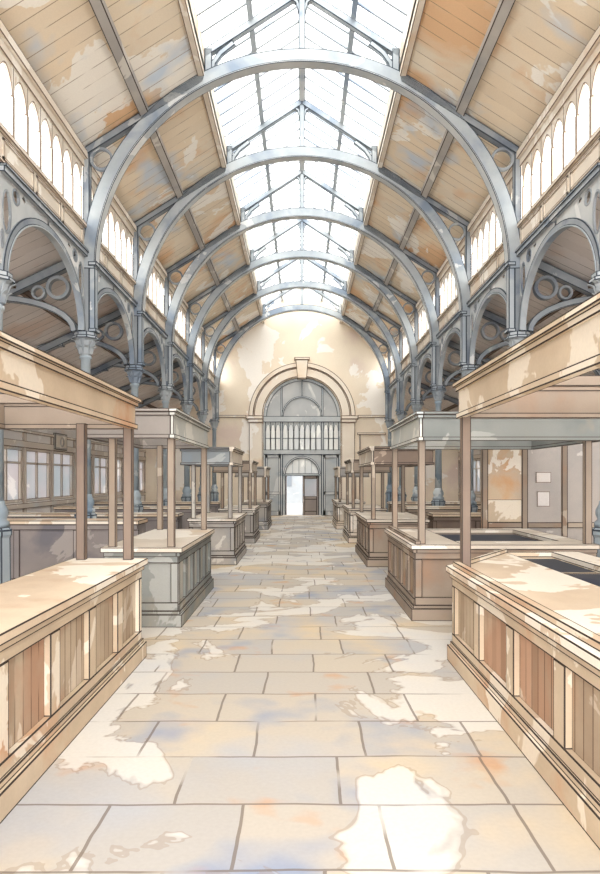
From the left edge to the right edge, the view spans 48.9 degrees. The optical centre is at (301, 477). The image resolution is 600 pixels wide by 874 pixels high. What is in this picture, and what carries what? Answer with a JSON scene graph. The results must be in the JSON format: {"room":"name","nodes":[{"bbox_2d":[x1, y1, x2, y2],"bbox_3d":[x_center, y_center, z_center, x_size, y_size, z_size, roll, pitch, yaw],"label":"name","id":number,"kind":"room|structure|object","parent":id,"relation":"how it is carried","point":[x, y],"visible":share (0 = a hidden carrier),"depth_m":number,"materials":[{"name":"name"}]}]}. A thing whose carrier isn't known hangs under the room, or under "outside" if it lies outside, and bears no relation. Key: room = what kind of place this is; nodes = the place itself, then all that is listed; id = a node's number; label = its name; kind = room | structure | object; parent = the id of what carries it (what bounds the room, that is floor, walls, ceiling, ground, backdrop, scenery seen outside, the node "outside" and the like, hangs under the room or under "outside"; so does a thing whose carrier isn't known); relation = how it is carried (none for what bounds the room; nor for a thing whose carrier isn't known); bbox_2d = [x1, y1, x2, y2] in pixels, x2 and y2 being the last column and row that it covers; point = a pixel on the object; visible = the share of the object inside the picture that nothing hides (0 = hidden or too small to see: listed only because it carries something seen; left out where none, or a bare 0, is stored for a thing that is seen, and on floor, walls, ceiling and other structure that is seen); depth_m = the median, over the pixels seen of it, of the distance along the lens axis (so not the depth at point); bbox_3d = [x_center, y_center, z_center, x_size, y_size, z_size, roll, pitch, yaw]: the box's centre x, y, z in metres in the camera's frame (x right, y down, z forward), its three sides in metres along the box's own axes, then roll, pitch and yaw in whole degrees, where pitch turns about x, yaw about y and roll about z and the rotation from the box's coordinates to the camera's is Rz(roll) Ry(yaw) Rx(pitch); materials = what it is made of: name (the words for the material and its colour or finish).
{"room":"covered market","nodes":[
{"label":"covered market","id":0,"kind":"room"},
{"bbox_2d":[4,430,144,511],"bbox_3d":[-7.600,-0.450,12.900,0.200,4.500,37.400,0,0,0],"label":"wall","id":1,"kind":"structure","parent":0,"point":[8,434],"depth_m":19.37,"materials":[{"name":"beige paint"}]},
{"bbox_2d":[4,445,21,503],"bbox_3d":[-7.550,-0.085,16.816,0.100,1.470,1.758,0,0,0],"label":"window","id":2,"kind":"structure","parent":1,"relation":"in","point":[12,455],"depth_m":17.28,"materials":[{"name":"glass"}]},
{"bbox_2d":[27,448,49,501],"bbox_3d":[-7.550,-0.085,18.774,0.100,1.470,1.758,0,0,0],"label":"window","id":3,"kind":"structure","parent":1,"relation":"in","point":[38,460],"depth_m":18.86,"materials":[{"name":"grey glass"}]},
{"bbox_2d":[54,451,72,498],"bbox_3d":[-7.550,-0.085,20.732,0.100,1.470,1.758,0,0,0],"label":"window","id":4,"kind":"structure","parent":1,"relation":"in","point":[63,461],"depth_m":20.90,"materials":[{"name":"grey glass"}]},
{"bbox_2d":[4,430,145,511],"bbox_3d":[-7.470,0.250,12.900,0.060,3.100,37.380,0,0,0],"label":"window frame","id":5,"kind":"structure","parent":1,"relation":"attached to","point":[23,443],"depth_m":19.66,"materials":[{"name":"brown wood"}]},
{"bbox_2d":[95,455,107,495],"bbox_3d":[-7.550,-0.085,24.647,0.100,1.470,1.758,0,0,0],"label":"window","id":6,"kind":"structure","parent":1,"relation":"in","point":[101,462],"depth_m":24.95,"materials":[{"name":"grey glass"}]},
{"bbox_2d":[3,193,208,407],"bbox_3d":[-5.910,-3.380,12.900,3.380,1.700,37.200,0,0,0],"label":"ceiling","id":7,"kind":"structure","parent":0,"point":[33,252],"depth_m":14.73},
{"bbox_2d":[6,255,78,332],"bbox_3d":[-5.807,-2.812,12.200,3.375,2.634,0.160,0,0,0],"label":"truss","id":8,"kind":"object","parent":7,"relation":"attached to","point":[51,274],"visible":0.91,"depth_m":12.13,"materials":[{"name":"metal"}]},
{"bbox_2d":[36,307,128,365],"bbox_3d":[-5.807,-2.812,15.780,3.375,2.634,0.160,0,0,0],"label":"truss","id":9,"kind":"object","parent":7,"relation":"attached to","point":[108,320],"visible":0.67,"depth_m":15.71,"materials":[{"name":"metal"}]},
{"bbox_2d":[91,340,160,386],"bbox_3d":[-5.807,-2.812,19.360,3.375,2.634,0.160,0,0,0],"label":"truss","id":10,"kind":"object","parent":7,"relation":"attached to","point":[116,362],"visible":0.42,"depth_m":19.29,"materials":[{"name":"metal"}]},
{"bbox_2d":[120,361,182,400],"bbox_3d":[-5.807,-2.812,22.940,3.375,2.634,0.160,0,0,0],"label":"truss","id":11,"kind":"object","parent":7,"relation":"attached to","point":[145,381],"visible":0.39,"depth_m":22.87,"materials":[{"name":"metal"}]},
{"bbox_2d":[0,19,218,382],"bbox_3d":[-4.100,-5.093,12.900,0.320,1.815,37.200,0,0,0],"label":"wall","id":12,"kind":"structure","parent":0,"point":[12,152],"depth_m":10.86,"materials":[{"name":"beige paint"}]},
{"bbox_2d":[0,50,81,216],"bbox_3d":[-4.045,-5.200,10.410,0.050,1.060,3.340,0,0,0],"label":"window","id":13,"kind":"structure","parent":12,"relation":"in","point":[14,79],"depth_m":10.15,"materials":[{"name":"white glass"}]},
{"bbox_2d":[92,181,132,277],"bbox_3d":[-4.045,-5.200,13.990,0.050,1.060,3.340,0,0,0],"label":"window","id":14,"kind":"structure","parent":12,"relation":"in","point":[114,216],"depth_m":14.65,"materials":[{"name":"white glass"}]},
{"bbox_2d":[139,247,163,313],"bbox_3d":[-4.045,-5.200,17.570,0.050,1.060,3.340,0,0,0],"label":"window","id":15,"kind":"structure","parent":12,"relation":"in","point":[156,275],"depth_m":18.26,"materials":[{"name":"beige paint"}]},
{"bbox_2d":[0,0,262,349],"bbox_3d":[-3.010,-6.790,12.900,2.420,1.660,37.200,0,0,0],"label":"ceiling","id":16,"kind":"structure","parent":0,"point":[64,42],"depth_m":11.61,"materials":[{"name":"beige wood"}]},
{"bbox_2d":[193,528,229,550],"bbox_3d":[-1.883,1.280,14.850,0.875,0.760,2.240,0,0,0],"label":"panel","id":17,"kind":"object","parent":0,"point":[220,539],"depth_m":13.73,"materials":[{"name":"grey wood"}]},
{"bbox_2d":[0,516,599,873],"bbox_3d":[0.000,1.860,12.875,15.600,0.120,38.150,0,0,0],"label":"floor","id":18,"kind":"structure","parent":0,"point":[299,720],"depth_m":4.27,"materials":[{"name":"stone"}]},
{"bbox_2d":[0,269,16,583],"bbox_3d":[-4.000,-0.440,8.620,0.497,4.480,0.497,0,0,0],"label":"column","id":19,"kind":"structure","parent":18,"relation":"on","point":[7,282],"depth_m":8.57,"materials":[{"name":"grey metal"}]},
{"bbox_2d":[0,162,88,330],"bbox_3d":[-4.000,-3.423,10.410,0.190,1.493,3.380,0,0,0],"label":"arch","id":20,"kind":"object","parent":19,"relation":"on","point":[34,212],"visible":0.99,"depth_m":9.77,"materials":[{"name":"metal"}]},
{"bbox_2d":[0,330,147,823],"bbox_3d":[-2.315,0.500,4.310,1.510,2.600,4.780,0,0,0],"label":"market stall","id":21,"kind":"object","parent":18,"relation":"on","point":[71,630],"visible":1,"depth_m":4.76,"materials":[{"name":"brown wood"}]},
{"bbox_2d":[0,558,147,645],"bbox_3d":[-1.935,0.840,4.310,0.750,0.060,4.740,0,0,0],"label":"countertop","id":22,"kind":"structure","parent":21,"relation":"on","point":[27,601],"depth_m":4.84,"materials":[{"name":"beige"}]},
{"bbox_2d":[7,518,147,579],"bbox_3d":[-4.825,1.260,11.450,4.150,1.080,0.640,0,0,0],"label":"counter","id":23,"kind":"object","parent":18,"relation":"on","point":[37,544],"depth_m":11.18,"materials":[{"name":"grey paint"}]},
{"bbox_2d":[7,518,147,524],"bbox_3d":[-4.825,0.755,11.450,4.150,0.070,0.640,0,0,0],"label":"countertop","id":24,"kind":"structure","parent":23,"relation":"on","point":[13,521],"depth_m":11.13,"materials":[{"name":"grey wood"}]},
{"bbox_2d":[71,331,99,517],"bbox_3d":[-4.000,-0.440,12.200,0.497,4.480,0.497,0,0,0],"label":"column","id":25,"kind":"structure","parent":18,"relation":"on","point":[85,341],"depth_m":12.12,"materials":[{"name":"grey metal"}]},
{"bbox_2d":[97,262,137,364],"bbox_3d":[-4.000,-3.423,13.990,0.190,1.493,3.380,0,0,0],"label":"arch","id":26,"kind":"object","parent":25,"relation":"attached to","point":[107,284],"visible":0.6,"depth_m":14.54,"materials":[{"name":"metal"}]},
{"bbox_2d":[83,0,520,333],"bbox_3d":[0.000,-5.875,12.200,8.100,6.390,0.220,0,0,0],"label":"arch","id":27,"kind":"object","parent":25,"relation":"on","point":[137,129],"visible":0.98,"depth_m":12.12,"materials":[{"name":"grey metal"}]},
{"bbox_2d":[214,5,389,136],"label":"window","id":28,"kind":"structure","parent":27,"relation":"attached to","point":[254,48],"depth_m":14.18,"materials":[{"name":"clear glass"}]},
{"bbox_2d":[197,0,406,33],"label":"window","id":29,"kind":"structure","parent":27,"relation":"attached to","point":[248,3],"depth_m":11.73,"materials":[{"name":"clear glass"}]},
{"bbox_2d":[7,512,183,531],"bbox_3d":[-4.825,1.300,15.030,4.150,1.000,0.640,0,0,0],"label":"counter","id":30,"kind":"object","parent":18,"relation":"on","point":[151,524],"depth_m":14.73,"materials":[{"name":"grey paint"}]},
{"bbox_2d":[8,512,183,516],"bbox_3d":[-4.825,0.835,15.030,4.150,0.070,0.640,0,0,0],"label":"countertop","id":31,"kind":"structure","parent":30,"relation":"on","point":[11,514],"depth_m":14.71,"materials":[{"name":"brown"}]},
{"bbox_2d":[145,516,181,531],"bbox_3d":[-4.825,1.335,15.030,4.090,0.930,0.540,0,0,0],"label":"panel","id":32,"kind":"structure","parent":30,"relation":"on","point":[150,525],"depth_m":14.76,"materials":[{"name":"grey paint"}]},
{"bbox_2d":[53,506,200,528],"bbox_3d":[-4.825,1.300,18.610,4.150,1.000,0.640,0,0,0],"label":"counter","id":33,"kind":"object","parent":18,"relation":"on","point":[186,509],"depth_m":18.31,"materials":[{"name":"grey paint"}]},
{"bbox_2d":[53,506,200,508],"bbox_3d":[-4.825,0.835,18.610,4.150,0.070,0.640,0,0,0],"label":"countertop","id":34,"kind":"structure","parent":33,"relation":"on","point":[57,507],"depth_m":18.29,"materials":[{"name":"brown wood"}]},
{"bbox_2d":[125,365,144,511],"bbox_3d":[-4.000,-0.440,15.780,0.497,4.480,0.497,0,0,0],"label":"column","id":35,"kind":"structure","parent":18,"relation":"on","point":[134,372],"depth_m":15.69,"materials":[{"name":"grey metal"}]},
{"bbox_2d":[133,99,470,366],"bbox_3d":[0.000,-5.875,15.780,8.100,6.390,0.220,0,0,0],"label":"arch","id":36,"kind":"object","parent":35,"relation":"on","point":[176,208],"visible":0.98,"depth_m":15.70,"materials":[{"name":"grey metal"}]},
{"bbox_2d":[233,112,370,201],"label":"window","id":37,"kind":"structure","parent":36,"relation":"attached to","point":[264,140],"depth_m":17.55,"materials":[{"name":"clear glass"}]},
{"bbox_2d":[87,408,213,626],"bbox_3d":[-2.070,0.480,9.400,1.260,2.640,2.960,0,0,0],"label":"market stall","id":38,"kind":"object","parent":18,"relation":"on","point":[177,578],"visible":0.8,"depth_m":8.03,"materials":[{"name":"grey paint"}]},
{"bbox_2d":[142,563,170,601],"bbox_3d":[-1.958,1.280,9.400,0.825,0.760,2.740,0,0,0],"label":"panel","id":39,"kind":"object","parent":38,"relation":"on","point":[156,577],"depth_m":8.03,"materials":[{"name":"grey paint"}]},
{"bbox_2d":[100,529,213,552],"bbox_3d":[-1.935,0.870,9.400,0.990,0.060,2.920,0,0,0],"label":"countertop","id":40,"kind":"structure","parent":38,"relation":"on","point":[152,541],"depth_m":8.73,"materials":[{"name":"brown wood"}]},
{"bbox_2d":[94,501,220,512],"bbox_3d":[-4.825,1.300,22.190,4.150,1.000,0.640,0,0,0],"label":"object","id":41,"kind":"structure","parent":18,"relation":"on","point":[214,505],"depth_m":21.89,"materials":[{"name":"grey paint"}]},
{"bbox_2d":[94,501,220,503],"bbox_3d":[-4.825,0.835,22.190,4.150,0.070,0.640,0,0,0],"label":"countertop","id":42,"kind":"structure","parent":41,"relation":"on","point":[100,502],"depth_m":21.87,"materials":[{"name":"brown wood"}]},
{"bbox_2d":[158,386,173,505],"bbox_3d":[-4.000,-0.440,19.360,0.497,4.480,0.497,0,0,0],"label":"column","id":43,"kind":"structure","parent":18,"relation":"on","point":[165,392],"depth_m":19.26,"materials":[{"name":"grey"}]},
{"bbox_2d":[143,311,167,385],"bbox_3d":[-4.000,-3.423,17.570,0.190,1.493,3.380,0,0,0],"label":"arch","id":44,"kind":"object","parent":43,"relation":"attached to","point":[158,334],"visible":0.57,"depth_m":18.33,"materials":[{"name":"metal"}]},
{"bbox_2d":[173,342,188,399],"bbox_3d":[-4.000,-3.423,21.150,0.190,1.493,3.380,0,0,0],"label":"arch","id":45,"kind":"object","parent":43,"relation":"attached to","point":[181,357],"visible":0.59,"depth_m":22.07,"materials":[{"name":"metal"}]},
{"bbox_2d":[164,169,439,386],"bbox_3d":[0.000,-5.875,19.360,8.100,6.390,0.220,0,0,0],"label":"arch","id":46,"kind":"object","parent":43,"relation":"on","point":[199,258],"visible":0.98,"depth_m":19.28,"materials":[{"name":"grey metal"}]},
{"bbox_2d":[246,179,357,245],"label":"window","id":47,"kind":"structure","parent":46,"relation":"attached to","point":[271,199],"depth_m":21.13,"materials":[{"name":"clear glass"}]},
{"bbox_2d":[180,400,193,500],"bbox_3d":[-4.000,-0.440,22.940,0.497,4.480,0.497,0,0,0],"label":"column","id":48,"kind":"structure","parent":18,"relation":"on","point":[186,405],"depth_m":22.84,"materials":[{"name":"grey metal"}]},
{"bbox_2d":[186,219,417,400],"bbox_3d":[0.000,-5.875,22.940,8.100,6.390,0.220,0,0,0],"label":"arch","id":49,"kind":"object","parent":48,"relation":"on","point":[215,292],"visible":0.95,"depth_m":22.86,"materials":[{"name":"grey metal"}]},
{"bbox_2d":[256,227,347,277],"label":"window","id":50,"kind":"structure","parent":49,"relation":"attached to","point":[275,241],"depth_m":24.66,"materials":[{"name":"clear glass"}]},
{"bbox_2d":[196,411,207,500],"bbox_3d":[-4.000,-0.440,26.520,0.497,4.480,0.497,0,0,0],"label":"column","id":51,"kind":"structure","parent":18,"relation":"on","point":[202,415],"depth_m":26.39,"materials":[{"name":"grey metal"}]},
{"bbox_2d":[201,259,402,411],"bbox_3d":[0.000,-5.875,26.520,8.100,6.390,0.220,0,0,0],"label":"arch","id":52,"kind":"object","parent":51,"relation":"on","point":[227,317],"visible":0.94,"depth_m":26.44,"materials":[{"name":"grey metal"}]},
{"bbox_2d":[261,260,342,306],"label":"window","id":53,"kind":"structure","parent":52,"relation":"attached to","point":[279,274],"depth_m":28.37,"materials":[{"name":"clear glass"}]},
{"bbox_2d":[180,447,246,564],"bbox_3d":[-1.945,0.580,14.850,1.210,2.440,2.460,0,0,0],"label":"market stall","id":54,"kind":"object","parent":18,"relation":"on","point":[228,547],"visible":0.84,"depth_m":13.72,"materials":[{"name":"grey wood"}]},
{"bbox_2d":[187,513,246,521],"bbox_3d":[-1.860,0.870,14.850,1.040,0.060,2.420,0,0,0],"label":"countertop","id":55,"kind":"structure","parent":54,"relation":"on","point":[211,517],"depth_m":14.04,"materials":[{"name":"brown wood"}]},
{"bbox_2d":[209,419,218,500],"bbox_3d":[-4.000,-0.440,30.100,0.497,4.480,0.497,0,0,0],"label":"column","id":56,"kind":"structure","parent":18,"relation":"on","point":[214,493],"depth_m":30.00,"materials":[{"name":"grey metal"}]},
{"bbox_2d":[213,280,390,418],"bbox_3d":[0.000,-5.875,30.100,8.100,6.390,0.220,0,0,0],"label":"arch","id":57,"kind":"object","parent":56,"relation":"on","point":[237,336],"visible":0.93,"depth_m":30.02,"materials":[{"name":"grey metal"}]},
{"bbox_2d":[213,461,260,542],"bbox_3d":[-1.885,0.660,19.250,1.210,2.280,2.260,0,0,0],"label":"market stall","id":58,"kind":"object","parent":18,"relation":"on","point":[252,534],"visible":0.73,"depth_m":18.22,"materials":[{"name":"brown wood"}]},
{"bbox_2d":[235,466,271,529],"bbox_3d":[-1.765,0.700,24.400,1.210,2.200,2.960,0,0,0],"label":"market stall","id":59,"kind":"object","parent":18,"relation":"on","point":[265,521],"visible":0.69,"depth_m":23.02,"materials":[{"name":"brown wood"}]},
{"bbox_2d":[332,467,368,528],"bbox_3d":[1.785,0.700,24.700,1.210,2.200,3.160,0,0,0],"label":"market stall","id":60,"kind":"object","parent":18,"relation":"on","point":[338,510],"visible":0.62,"depth_m":23.22,"materials":[{"name":"brown wood"}]},
{"bbox_2d":[342,459,390,542],"bbox_3d":[1.875,0.640,19.550,1.210,2.320,2.660,0,0,0],"label":"market stall","id":61,"kind":"object","parent":18,"relation":"on","point":[350,519],"visible":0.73,"depth_m":18.32,"materials":[{"name":"brown wood"}]},
{"bbox_2d":[385,419,394,511],"bbox_3d":[4.000,-0.440,30.100,0.497,4.480,0.497,0,0,0],"label":"column","id":62,"kind":"structure","parent":18,"relation":"on","point":[389,422],"depth_m":30.00,"materials":[{"name":"grey metal"}]},
{"bbox_2d":[355,446,434,566],"bbox_3d":[2.005,0.580,14.800,1.410,2.440,2.960,0,0,0],"label":"market stall","id":63,"kind":"object","parent":18,"relation":"on","point":[371,546],"visible":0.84,"depth_m":13.42,"materials":[{"name":"brown wood"}]},
{"bbox_2d":[355,512,429,522],"bbox_3d":[1.945,0.870,14.800,1.290,0.060,2.920,0,0,0],"label":"countertop","id":64,"kind":"structure","parent":63,"relation":"on","point":[381,517],"depth_m":14.04,"materials":[{"name":"brown wood"}]},
{"bbox_2d":[410,400,423,500],"bbox_3d":[4.000,-0.440,22.940,0.497,4.480,0.497,0,0,0],"label":"column","id":65,"kind":"structure","parent":18,"relation":"on","point":[416,405],"depth_m":22.84,"materials":[{"name":"grey metal"}]},
{"bbox_2d":[387,501,480,511],"bbox_3d":[4.900,1.300,22.190,4.000,1.000,0.640,0,0,0],"label":"countertop","id":66,"kind":"structure","parent":18,"relation":"on","point":[407,503],"depth_m":21.89,"materials":[{"name":"brown wood"}]},
{"bbox_2d":[387,501,480,503],"bbox_3d":[4.900,0.835,22.190,4.000,0.070,0.640,0,0,0],"label":"countertop","id":67,"kind":"structure","parent":66,"relation":"on","point":[388,502],"depth_m":21.87,"materials":[{"name":"brown wood"}]},
{"bbox_2d":[430,386,445,505],"bbox_3d":[4.000,-0.440,19.360,0.497,4.480,0.497,0,0,0],"label":"column","id":68,"kind":"structure","parent":18,"relation":"on","point":[438,392],"depth_m":19.27,"materials":[{"name":"grey metal"}]},
{"bbox_2d":[415,342,430,399],"bbox_3d":[4.000,-3.423,21.150,0.190,1.493,3.380,0,0,0],"label":"arch","id":69,"kind":"object","parent":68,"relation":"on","point":[422,357],"visible":0.57,"depth_m":22.07,"materials":[{"name":"metal"}]},
{"bbox_2d":[436,311,460,385],"bbox_3d":[4.000,-3.423,17.570,0.190,1.493,3.380,0,0,0],"label":"arch","id":70,"kind":"object","parent":68,"relation":"on","point":[445,334],"visible":0.61,"depth_m":18.33,"materials":[{"name":"metal"}]},
{"bbox_2d":[405,506,480,518],"bbox_3d":[4.900,1.300,18.610,4.000,1.000,0.640,0,0,0],"label":"countertop","id":71,"kind":"structure","parent":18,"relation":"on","point":[410,509],"depth_m":18.31,"materials":[{"name":"brown wood"}]},
{"bbox_2d":[427,512,480,528],"bbox_3d":[4.900,1.300,15.030,4.000,1.000,0.640,0,0,0],"label":"counter","id":72,"kind":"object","parent":18,"relation":"on","point":[438,520],"depth_m":14.76,"materials":[{"name":"brown wood"}]},
{"bbox_2d":[459,365,477,511],"bbox_3d":[4.000,-0.440,15.780,0.497,4.480,0.497,0,0,0],"label":"column","id":73,"kind":"structure","parent":18,"relation":"on","point":[465,369],"depth_m":15.67,"materials":[{"name":"grey metal"}]},
{"bbox_2d":[384,411,599,620],"bbox_3d":[2.625,0.480,9.630,2.510,2.640,2.700,0,0,0],"label":"market stall","id":74,"kind":"object","parent":18,"relation":"on","point":[417,578],"visible":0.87,"depth_m":8.38,"materials":[{"name":"brown wood"}]},
{"bbox_2d":[422,533,539,596],"bbox_3d":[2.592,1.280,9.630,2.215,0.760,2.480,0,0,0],"label":"countertop","id":75,"kind":"structure","parent":74,"relation":"on","point":[436,582],"depth_m":8.39,"materials":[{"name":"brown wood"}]},
{"bbox_2d":[384,529,599,549],"bbox_3d":[2.560,0.870,9.630,2.380,0.060,2.660,0,0,0],"label":"countertop","id":76,"kind":"structure","parent":74,"relation":"on","point":[434,541],"depth_m":8.60,"materials":[{"name":"brown wood"}]},
{"bbox_2d":[504,331,529,348],"bbox_3d":[4.000,-0.440,12.200,0.497,4.480,0.497,0,0,0],"label":"column","id":77,"kind":"structure","parent":18,"relation":"on","point":[514,337],"depth_m":12.05,"materials":[{"name":"grey metal"}]},
{"bbox_2d":[466,262,506,364],"bbox_3d":[4.000,-3.423,13.990,0.190,1.493,3.380,0,0,0],"label":"arch","id":78,"kind":"object","parent":77,"relation":"on","point":[496,284],"visible":0.61,"depth_m":14.54,"materials":[{"name":"metal"}]},
{"bbox_2d":[446,292,599,849],"bbox_3d":[2.435,0.430,4.865,2.010,2.740,5.890,0,0,0],"label":"market stall","id":79,"kind":"object","parent":18,"relation":"on","point":[525,641],"visible":1,"depth_m":4.62,"materials":[{"name":"brown wood"}]},
{"bbox_2d":[446,552,599,670],"bbox_3d":[2.345,0.900,4.875,1.830,0.060,5.870,0,0,0],"label":"countertop","id":80,"kind":"structure","parent":79,"relation":"on","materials":[{"name":"brown"}]},
{"bbox_2d":[523,558,597,571],"bbox_3d":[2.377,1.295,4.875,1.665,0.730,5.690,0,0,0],"label":"countertop","id":81,"kind":"structure","parent":79,"relation":"on","point":[523,558],"depth_m":7.52,"materials":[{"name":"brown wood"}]},
{"bbox_2d":[481,442,599,542],"bbox_3d":[4.360,0.515,11.650,2.380,2.570,0.120,0,0,0],"label":"wall","id":82,"kind":"structure","parent":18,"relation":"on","point":[541,490],"depth_m":11.64,"materials":[{"name":"beige paint"}]},
{"bbox_2d":[587,270,599,556],"bbox_3d":[4.000,-0.440,8.620,0.497,4.480,0.497,0,0,0],"label":"column","id":83,"kind":"structure","parent":18,"relation":"on","point":[594,282],"depth_m":8.57,"materials":[{"name":"grey metal"}]},
{"bbox_2d":[515,162,599,330],"bbox_3d":[4.000,-3.423,10.410,0.190,1.493,3.380,0,0,0],"label":"arch","id":84,"kind":"object","parent":83,"relation":"on","point":[569,212],"visible":0.98,"depth_m":10.00,"materials":[{"name":"metal"}]},
{"bbox_2d":[145,289,458,507],"bbox_3d":[0.000,-3.665,31.725,15.400,10.930,0.450,0,0,0],"label":"wall","id":85,"kind":"structure","parent":0,"point":[272,344],"depth_m":31.50,"materials":[{"name":"paint"}]},
{"bbox_2d":[11,282,182,407],"bbox_3d":[-5.850,-3.279,12.900,1.200,0.641,37.200,0,0,0],"label":"beam","id":86,"kind":"structure","parent":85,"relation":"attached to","point":[27,294],"depth_m":14.58,"materials":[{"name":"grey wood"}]},
{"bbox_2d":[88,0,239,331],"bbox_3d":[-2.900,-6.765,12.900,0.140,0.250,37.200,0,0,0],"label":"beam","id":87,"kind":"structure","parent":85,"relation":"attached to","point":[99,7],"depth_m":11.73,"materials":[{"name":"grey wood"}]},
{"bbox_2d":[178,0,263,322],"bbox_3d":[-1.860,-7.660,12.900,0.120,0.560,37.200,0,0,0],"label":"trim","id":88,"kind":"structure","parent":85,"relation":"attached to","point":[185,10],"depth_m":13.73,"materials":[{"name":"beige paint"}]},
{"bbox_2d":[246,416,262,498],"bbox_3d":[-2.260,-0.580,31.390,0.800,4.760,0.220,0,0,0],"label":"trim","id":89,"kind":"structure","parent":85,"relation":"attached to","point":[255,422],"depth_m":31.42,"materials":[{"name":"stone"}]},
{"bbox_2d":[263,378,340,515],"bbox_3d":[0.000,-1.500,31.690,3.700,6.600,0.220,0,0,0],"label":"arched entrance screen","id":90,"kind":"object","parent":85,"relation":"in","point":[301,416],"depth_m":31.68,"materials":[{"name":"grey"}]},
{"bbox_2d":[282,455,321,515],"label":"door","id":91,"kind":"structure","parent":90,"relation":"attached to","point":[307,466],"depth_m":31.70,"materials":[{"name":"grey"}]},
{"bbox_2d":[249,363,354,415],"bbox_3d":[0.000,-4.086,31.450,4.560,2.288,0.100,0,0,0],"label":"trim","id":92,"kind":"structure","parent":85,"relation":"attached to","point":[292,373],"depth_m":31.40,"materials":[{"name":"stone"}]},
{"bbox_2d":[298,15,305,280],"bbox_3d":[0.000,-9.055,12.900,0.140,0.150,37.200,0,0,0],"label":"trim","id":93,"kind":"structure","parent":85,"relation":"attached to","point":[301,71],"depth_m":15.22,"materials":[{"name":"grey metal"}]},
{"bbox_2d":[341,416,357,498],"bbox_3d":[2.260,-0.580,31.390,0.800,4.760,0.220,0,0,0],"label":"trim","id":94,"kind":"structure","parent":85,"relation":"attached to","point":[347,422],"depth_m":31.42,"materials":[{"name":"stone"}]},
{"bbox_2d":[340,0,425,322],"bbox_3d":[1.860,-7.660,12.900,0.120,0.560,37.200,0,0,0],"label":"trim","id":95,"kind":"structure","parent":85,"relation":"attached to","point":[419,6],"depth_m":13.70,"materials":[{"name":"beige paint"}]},
{"bbox_2d":[364,0,515,331],"bbox_3d":[2.900,-6.765,12.900,0.140,0.250,37.200,0,0,0],"label":"beam","id":96,"kind":"structure","parent":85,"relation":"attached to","point":[504,7],"depth_m":11.73,"materials":[{"name":"grey wood"}]},
{"bbox_2d":[421,282,592,410],"bbox_3d":[5.850,-3.279,12.900,1.200,0.641,37.200,0,0,0],"label":"beam","id":97,"kind":"structure","parent":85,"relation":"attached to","point":[576,294],"depth_m":14.67,"materials":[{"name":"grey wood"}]},
{"bbox_2d":[373,529,387,551],"bbox_3d":[1.968,1.280,14.800,1.125,0.760,2.740,0,0,0],"label":"panel","id":98,"kind":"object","parent":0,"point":[380,538],"depth_m":13.43,"materials":[{"name":"brown wood"}]},
{"bbox_2d":[342,0,599,349],"bbox_3d":[3.010,-6.790,12.900,2.420,1.660,37.200,0,0,0],"label":"ceiling","id":99,"kind":"structure","parent":0,"point":[539,42],"depth_m":11.62,"materials":[{"name":"beige wood"}]},
{"bbox_2d":[385,25,599,382],"bbox_3d":[4.100,-5.093,12.900,0.320,1.815,37.200,0,0,0],"label":"wall","id":100,"kind":"structure","parent":0,"point":[587,157],"depth_m":11.01,"materials":[{"name":"beige paint"}]},
{"bbox_2d":[440,247,464,313],"bbox_3d":[4.045,-5.200,17.570,0.050,1.060,3.340,0,0,0],"label":"window","id":101,"kind":"structure","parent":100,"relation":"in","point":[447,275],"depth_m":18.26,"materials":[{"name":"glass"}]},
{"bbox_2d":[471,181,511,277],"bbox_3d":[4.045,-5.200,13.990,0.050,1.060,3.340,0,0,0],"label":"window","id":102,"kind":"structure","parent":100,"relation":"in","point":[489,216],"depth_m":14.65,"materials":[{"name":"white glass"}]},
{"bbox_2d":[522,56,599,216],"bbox_3d":[4.045,-5.200,10.410,0.050,1.060,3.340,0,0,0],"label":"window","id":103,"kind":"structure","parent":100,"relation":"in","point":[589,79],"depth_m":10.16,"materials":[{"name":"white glass"}]},
{"bbox_2d":[395,193,599,410],"bbox_3d":[5.910,-3.380,12.900,3.380,1.700,37.200,0,0,0],"label":"ceiling","id":104,"kind":"structure","parent":0,"point":[570,252],"depth_m":13.68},
{"bbox_2d":[443,340,490,386],"bbox_3d":[5.807,-2.812,19.360,3.375,2.634,0.160,0,0,0],"label":"truss","id":105,"kind":"object","parent":104,"relation":"attached to","point":[453,345],"visible":0.34,"depth_m":19.29,"materials":[{"name":"metal"}]},
{"bbox_2d":[475,307,599,374],"bbox_3d":[5.807,-2.812,15.780,3.375,2.634,0.160,0,0,0],"label":"truss","id":106,"kind":"object","parent":104,"relation":"attached to","point":[495,320],"visible":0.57,"depth_m":15.71,"materials":[{"name":"metal"}]},
{"bbox_2d":[525,255,594,332],"bbox_3d":[5.807,-2.812,12.200,3.375,2.634,0.160,0,0,0],"label":"truss","id":107,"kind":"object","parent":104,"relation":"attached to","point":[552,274],"visible":0.9,"depth_m":12.13,"materials":[{"name":"metal"}]},
{"label":"outside","id":108,"kind":"structure","parent":0,"visible":0},
{"bbox_2d":[287,503,302,514],"bbox_3d":[0.000,1.880,45.980,18.000,0.120,28.040,0,0,0],"label":"ground","id":109,"kind":"structure","parent":108,"point":[292,508],"depth_m":38.76,"materials":[{"name":"white"}]},
{"bbox_2d":[287,476,302,502],"bbox_3d":[0.000,-1.440,49.900,16.200,6.520,4.200,0,0,0],"label":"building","id":110,"kind":"structure","parent":109,"relation":"on","point":[294,483],"depth_m":48.01,"materials":[{"name":"white"}]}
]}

